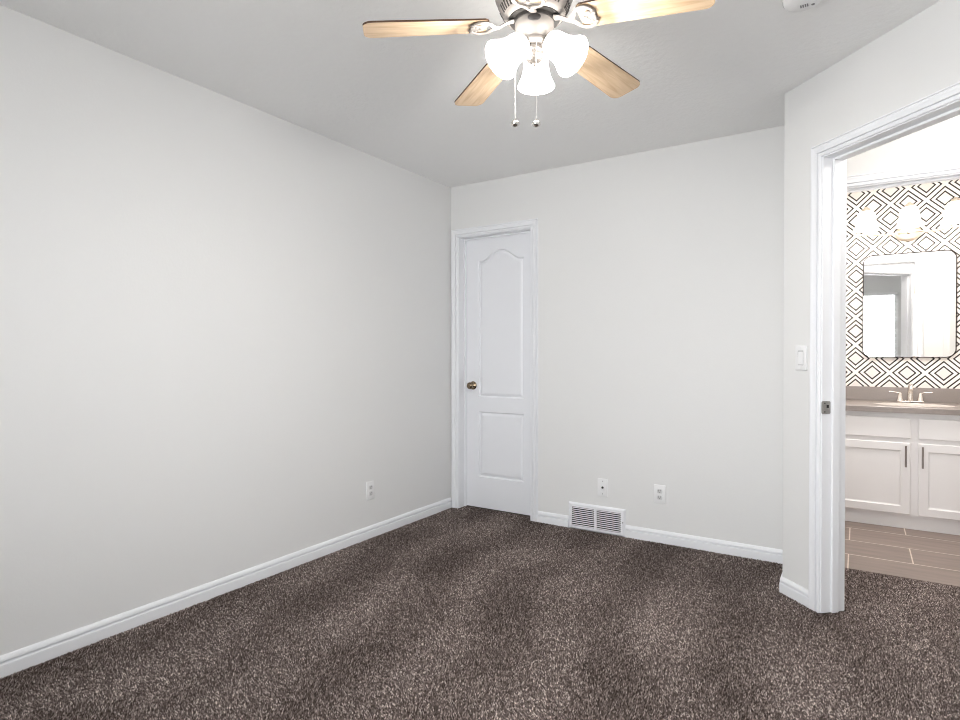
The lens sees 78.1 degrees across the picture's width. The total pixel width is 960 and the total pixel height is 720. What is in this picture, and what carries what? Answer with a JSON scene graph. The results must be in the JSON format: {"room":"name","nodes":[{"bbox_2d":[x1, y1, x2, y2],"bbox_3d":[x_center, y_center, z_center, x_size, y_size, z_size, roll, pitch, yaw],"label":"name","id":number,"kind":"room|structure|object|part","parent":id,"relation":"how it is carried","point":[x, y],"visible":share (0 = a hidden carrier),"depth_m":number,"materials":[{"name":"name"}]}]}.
{"room":"empty bedroom","nodes":[
{"label":"empty bedroom","id":0,"kind":"room"},
{"bbox_2d":[0,5,451,655],"bbox_3d":[-1.480,-0.045,2.667,0.115,2.500,4.722,0,1,33],"label":"wall","id":1,"kind":"structure","parent":0,"point":[224,319],"depth_m":2.74,"materials":[{"name":"paint"}]},
{"bbox_2d":[0,497,451,677],"bbox_3d":[-1.430,1.113,2.637,0.014,0.082,4.475,0,1,33],"label":"baseboard","id":2,"kind":"structure","parent":1,"relation":"attached to","point":[15,661],"depth_m":2.74,"materials":[{"name":"paint"}]},
{"bbox_2d":[366,480,373,499],"bbox_3d":[-0.700,0.832,3.777,0.010,0.115,0.070,0,1,33],"label":"wall outlet","id":3,"kind":"object","parent":1,"relation":"attached to","point":[369,485],"visible":1,"depth_m":3.77,"materials":[{"name":"plastic"}]},
{"bbox_2d":[0,0,940,187],"bbox_3d":[0.675,-1.323,2.285,4.144,0.060,6.430,0,1,33],"label":"ceiling","id":4,"kind":"structure","parent":0,"point":[728,67],"depth_m":2.60,"materials":[{"name":"paint"}]},
{"bbox_2d":[362,0,714,127],"bbox_3d":[0.202,-1.004,1.852,1.001,0.567,1.029,0,1,33],"label":"ceiling fan","id":5,"kind":"object","parent":4,"relation":"hanging from","point":[533,22],"visible":1,"depth_m":1.83,"materials":[{"name":"brown wood"}]},
{"bbox_3d":[-0.166,-1.023,1.821,0.383,0.006,0.124,-6,10,-7],"label":"blade","id":6,"kind":"part","parent":5,"relation":"part of","materials":[{"name":"beige wood"}]},
{"bbox_3d":[0.027,-1.027,2.171,0.124,0.006,0.383,-10,-1,-26],"label":"blade","id":7,"kind":"part","parent":5,"relation":"part of","materials":[{"name":"brown wood"}]},
{"bbox_3d":[0.098,-0.954,1.827,0.108,0.124,0.124,-45,18,-18],"label":"lamp shade","id":8,"kind":"part","parent":5,"relation":"part of","materials":[{"name":"white glass"}]},
{"bbox_3d":[0.107,-1.020,1.529,0.124,0.006,0.383,9,8,10],"label":"blade","id":9,"kind":"part","parent":5,"relation":"part of","materials":[{"name":"wood"}]},
{"bbox_3d":[0.174,-0.872,1.829,0.002,0.265,0.004,0,1,-4],"label":"pull chain","id":10,"kind":"part","parent":5,"relation":"part of","materials":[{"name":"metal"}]},
{"bbox_3d":[0.185,-0.955,1.950,0.124,0.124,0.108,0,-41,5],"label":"lamp shade","id":11,"kind":"part","parent":5,"relation":"part of","materials":[{"name":"white glass"}]},
{"bbox_3d":[0.248,-0.954,1.813,0.108,0.124,0.124,48,26,25],"label":"lamp shade","id":12,"kind":"part","parent":5,"relation":"part of","materials":[{"name":"white glass"}]},
{"bbox_3d":[0.419,-1.026,2.095,0.383,0.006,0.124,7,-14,-43],"label":"blade","id":13,"kind":"part","parent":5,"relation":"part of","materials":[{"name":"brown wood"}]},
{"bbox_3d":[0.469,-1.022,1.698,0.383,0.006,0.124,7,-5,29],"label":"blade","id":14,"kind":"part","parent":5,"relation":"part of","materials":[{"name":"brown wood"}]},
{"bbox_2d":[781,0,820,11],"bbox_3d":[1.135,-1.268,2.078,0.136,0.045,0.136,0,1,33],"label":"smoke detector","id":15,"kind":"object","parent":4,"relation":"attached to","point":[789,5],"visible":1,"depth_m":2.08,"materials":[{"name":"plastic"}]},
{"bbox_2d":[0,505,959,719],"bbox_3d":[0.677,1.177,2.311,4.144,0.060,6.430,0,1,33],"label":"floor","id":16,"kind":"structure","parent":0,"point":[925,556],"depth_m":3.41,"materials":[{"name":"brown tile"}]},
{"bbox_2d":[0,506,959,719],"bbox_3d":[0.489,1.151,2.217,3.679,0.010,3.358,0,1,33],"label":"carpet","id":17,"kind":"structure","parent":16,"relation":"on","point":[406,561],"depth_m":2.39,"materials":[{"name":"brown carpet"}]},
{"bbox_2d":[845,411,959,534],"bbox_3d":[3.009,0.738,4.134,1.126,0.775,0.600,0,1,33],"label":"vanity cabinet","id":18,"kind":"object","parent":16,"relation":"on","point":[902,470],"visible":0.81,"depth_m":3.94,"materials":[{"name":"paint"}]},
{"bbox_3d":[2.648,0.788,4.059,0.495,0.478,0.018,0,1,33],"label":"door","id":19,"kind":"part","parent":18,"relation":"part of","materials":[{"name":"paint"}]},
{"bbox_2d":[846,386,959,415],"bbox_3d":[3.010,0.278,4.131,1.128,0.142,0.599,0,1,33],"label":"countertop","id":20,"kind":"structure","parent":18,"relation":"on","point":[858,398],"depth_m":4.27,"materials":[{"name":"beige stone"}]},
{"bbox_2d":[889,384,931,402],"bbox_3d":[3.108,0.239,4.269,0.257,0.136,0.141,0,1,33],"label":"faucet","id":21,"kind":"object","parent":20,"relation":"on","point":[920,399],"visible":1,"depth_m":4.29,"materials":[{"name":"silver metal"}]},
{"bbox_3d":[3.063,0.264,4.353,0.090,0.070,0.042,0,1,33],"label":"handle","id":22,"kind":"part","parent":21,"relation":"part of","materials":[{"name":"silver metal"}]},
{"bbox_3d":[3.107,0.236,4.266,0.038,0.129,0.136,0,1,33],"label":"spout","id":23,"kind":"part","parent":21,"relation":"part of","materials":[{"name":"silver metal"}]},
{"bbox_3d":[3.204,0.265,4.263,0.090,0.070,0.042,0,1,33],"label":"handle","id":24,"kind":"part","parent":21,"relation":"part of","materials":[{"name":"silver metal"}]},
{"bbox_2d":[874,403,955,406],"bbox_3d":[3.013,0.328,4.113,0.466,0.032,0.327,0,1,33],"label":"sink","id":25,"kind":"object","parent":20,"relation":"in","point":[895,404],"visible":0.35,"depth_m":4.23,"materials":[{"name":"white ceramic"}]},
{"bbox_3d":[2.820,0.638,3.918,0.010,0.140,0.033,0,1,33],"label":"handle","id":26,"kind":"part","parent":18,"relation":"part of","materials":[{"name":"black metal"}]},
{"bbox_3d":[2.896,0.639,3.869,0.010,0.140,0.033,0,1,33],"label":"handle","id":27,"kind":"part","parent":18,"relation":"part of","materials":[{"name":"black metal"}]},
{"bbox_3d":[3.094,0.791,3.773,0.481,0.478,0.018,0,1,33],"label":"door","id":28,"kind":"part","parent":18,"relation":"part of","materials":[{"name":"paint"}]},
{"bbox_2d":[451,115,959,549],"bbox_3d":[1.465,-0.056,3.514,3.928,2.500,0.115,0,1,33],"label":"wall","id":29,"kind":"structure","parent":0,"point":[661,271],"depth_m":3.64,"materials":[{"name":"paint"}]},
{"bbox_2d":[451,218,537,521],"bbox_3d":[0.124,0.071,4.365,0.734,2.115,0.133,0,1,33],"label":"trim","id":30,"kind":"structure","parent":29,"relation":"attached to","point":[459,237],"depth_m":4.49,"materials":[{"name":"paint"}]},
{"bbox_2d":[466,233,529,514],"bbox_3d":[0.137,0.100,4.387,0.604,2.043,0.096,0,1,33],"label":"door","id":31,"kind":"structure","parent":29,"relation":"in","point":[497,268],"depth_m":4.40,"materials":[{"name":"paint"}]},
{"bbox_3d":[-0.075,0.195,4.487,0.053,0.053,0.034,0,1,33],"label":"knob","id":32,"kind":"part","parent":31,"relation":"part of","materials":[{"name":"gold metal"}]},
{"bbox_3d":[-0.059,0.195,4.512,0.064,0.064,0.027,0,1,33],"label":"handle","id":33,"kind":"part","parent":31,"relation":"part of","materials":[{"name":"gold metal"}]},
{"bbox_2d":[569,501,625,536],"bbox_3d":[0.764,1.047,3.896,0.395,0.178,0.020,0,1,33],"label":"air vent","id":34,"kind":"object","parent":29,"relation":"in","point":[594,518],"visible":1,"depth_m":3.89,"materials":[{"name":"metal"}]},
{"bbox_2d":[598,478,607,496],"bbox_3d":[0.802,0.835,3.872,0.070,0.115,0.016,0,1,33],"label":"cable plate","id":35,"kind":"object","parent":29,"relation":"attached to","point":[602,483],"visible":1,"depth_m":3.87,"materials":[{"name":"plastic"}]},
{"bbox_2d":[654,484,665,503],"bbox_3d":[1.116,0.834,3.674,0.070,0.115,0.010,0,1,33],"label":"wall outlet","id":36,"kind":"object","parent":29,"relation":"attached to","point":[659,490],"visible":1,"depth_m":3.67,"materials":[{"name":"plastic"}]},
{"bbox_2d":[537,511,807,607],"bbox_3d":[0.966,1.102,3.433,1.701,0.082,0.584,0,1,33],"label":"baseboard","id":37,"kind":"structure","parent":29,"relation":"attached to","point":[787,587],"depth_m":3.51,"materials":[{"name":"paint"}]},
{"bbox_2d":[782,0,959,611],"bbox_3d":[1.768,-0.040,1.997,0.368,2.500,2.554,0,1,-6],"label":"wall","id":38,"kind":"structure","parent":0,"point":[918,58],"depth_m":2.73,"materials":[{"name":"paint"}]},
{"bbox_2d":[795,346,806,369],"bbox_3d":[1.510,-0.010,2.784,0.010,0.115,0.070,0,1,-12],"label":"light switch","id":39,"kind":"object","parent":38,"relation":"attached to","point":[800,351],"visible":1,"depth_m":2.78,"materials":[{"name":"plastic"}]},
{"bbox_2d":[808,81,959,612],"bbox_3d":[1.683,0.091,2.305,0.158,2.117,0.886,0,1,-12],"label":"trim","id":40,"kind":"structure","parent":38,"relation":"attached to","point":[828,191],"depth_m":2.67,"materials":[{"name":"paint"}]},
{"bbox_3d":[1.561,0.215,2.669,0.047,0.058,0.002,0,1,-12],"label":"strike plate","id":41,"kind":"part","parent":40,"relation":"part of","materials":[{"name":"metal"}]},
{"bbox_2d":[846,179,959,388],"bbox_3d":[3.203,-0.068,4.429,1.130,2.500,0.115,0,1,33],"label":"wall","id":42,"kind":"structure","parent":0,"point":[931,199],"depth_m":4.43,"materials":[{"name":"paper"}]},
{"bbox_2d":[846,386,959,402],"bbox_3d":[3.167,0.256,4.376,1.128,0.104,0.018,0,1,33],"label":"backsplash","id":43,"kind":"structure","parent":42,"relation":"attached to","point":[938,395],"depth_m":4.40,"materials":[{"name":"beige stone"}]},
{"bbox_2d":[847,160,959,192],"bbox_3d":[2.159,0.085,3.071,0.694,2.111,0.151,0,1,33],"label":"trim","id":44,"kind":"structure","parent":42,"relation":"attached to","point":[946,171],"depth_m":3.00,"materials":[{"name":"paint"}]},
{"bbox_2d":[852,197,959,240],"bbox_3d":[3.112,-1.011,4.288,0.700,0.271,0.203,0,1,33],"label":"vanity light","id":45,"kind":"object","parent":42,"relation":"attached to","point":[909,223],"visible":1,"depth_m":4.30,"materials":[{"name":"glass"}]},
{"bbox_3d":[2.884,-1.038,4.418,0.176,0.142,0.176,0,1,33],"label":"lamp shade","id":46,"kind":"part","parent":45,"relation":"part of","materials":[{"name":"white glass"}]},
{"bbox_3d":[3.105,-1.037,4.276,0.176,0.142,0.176,0,1,33],"label":"lamp shade","id":47,"kind":"part","parent":45,"relation":"part of","materials":[{"name":"white glass"}]},
{"bbox_3d":[3.325,-1.036,4.135,0.176,0.142,0.176,0,1,33],"label":"lamp shade","id":48,"kind":"part","parent":45,"relation":"part of","materials":[{"name":"white glass"}]},
{"bbox_2d":[863,250,956,357],"bbox_3d":[3.163,-0.405,4.369,0.563,0.774,0.022,0,1,33],"label":"wall mirror","id":49,"kind":"object","parent":42,"relation":"attached to","point":[910,299],"visible":1,"depth_m":4.36,"materials":[{"name":"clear mirror"}]}
]}

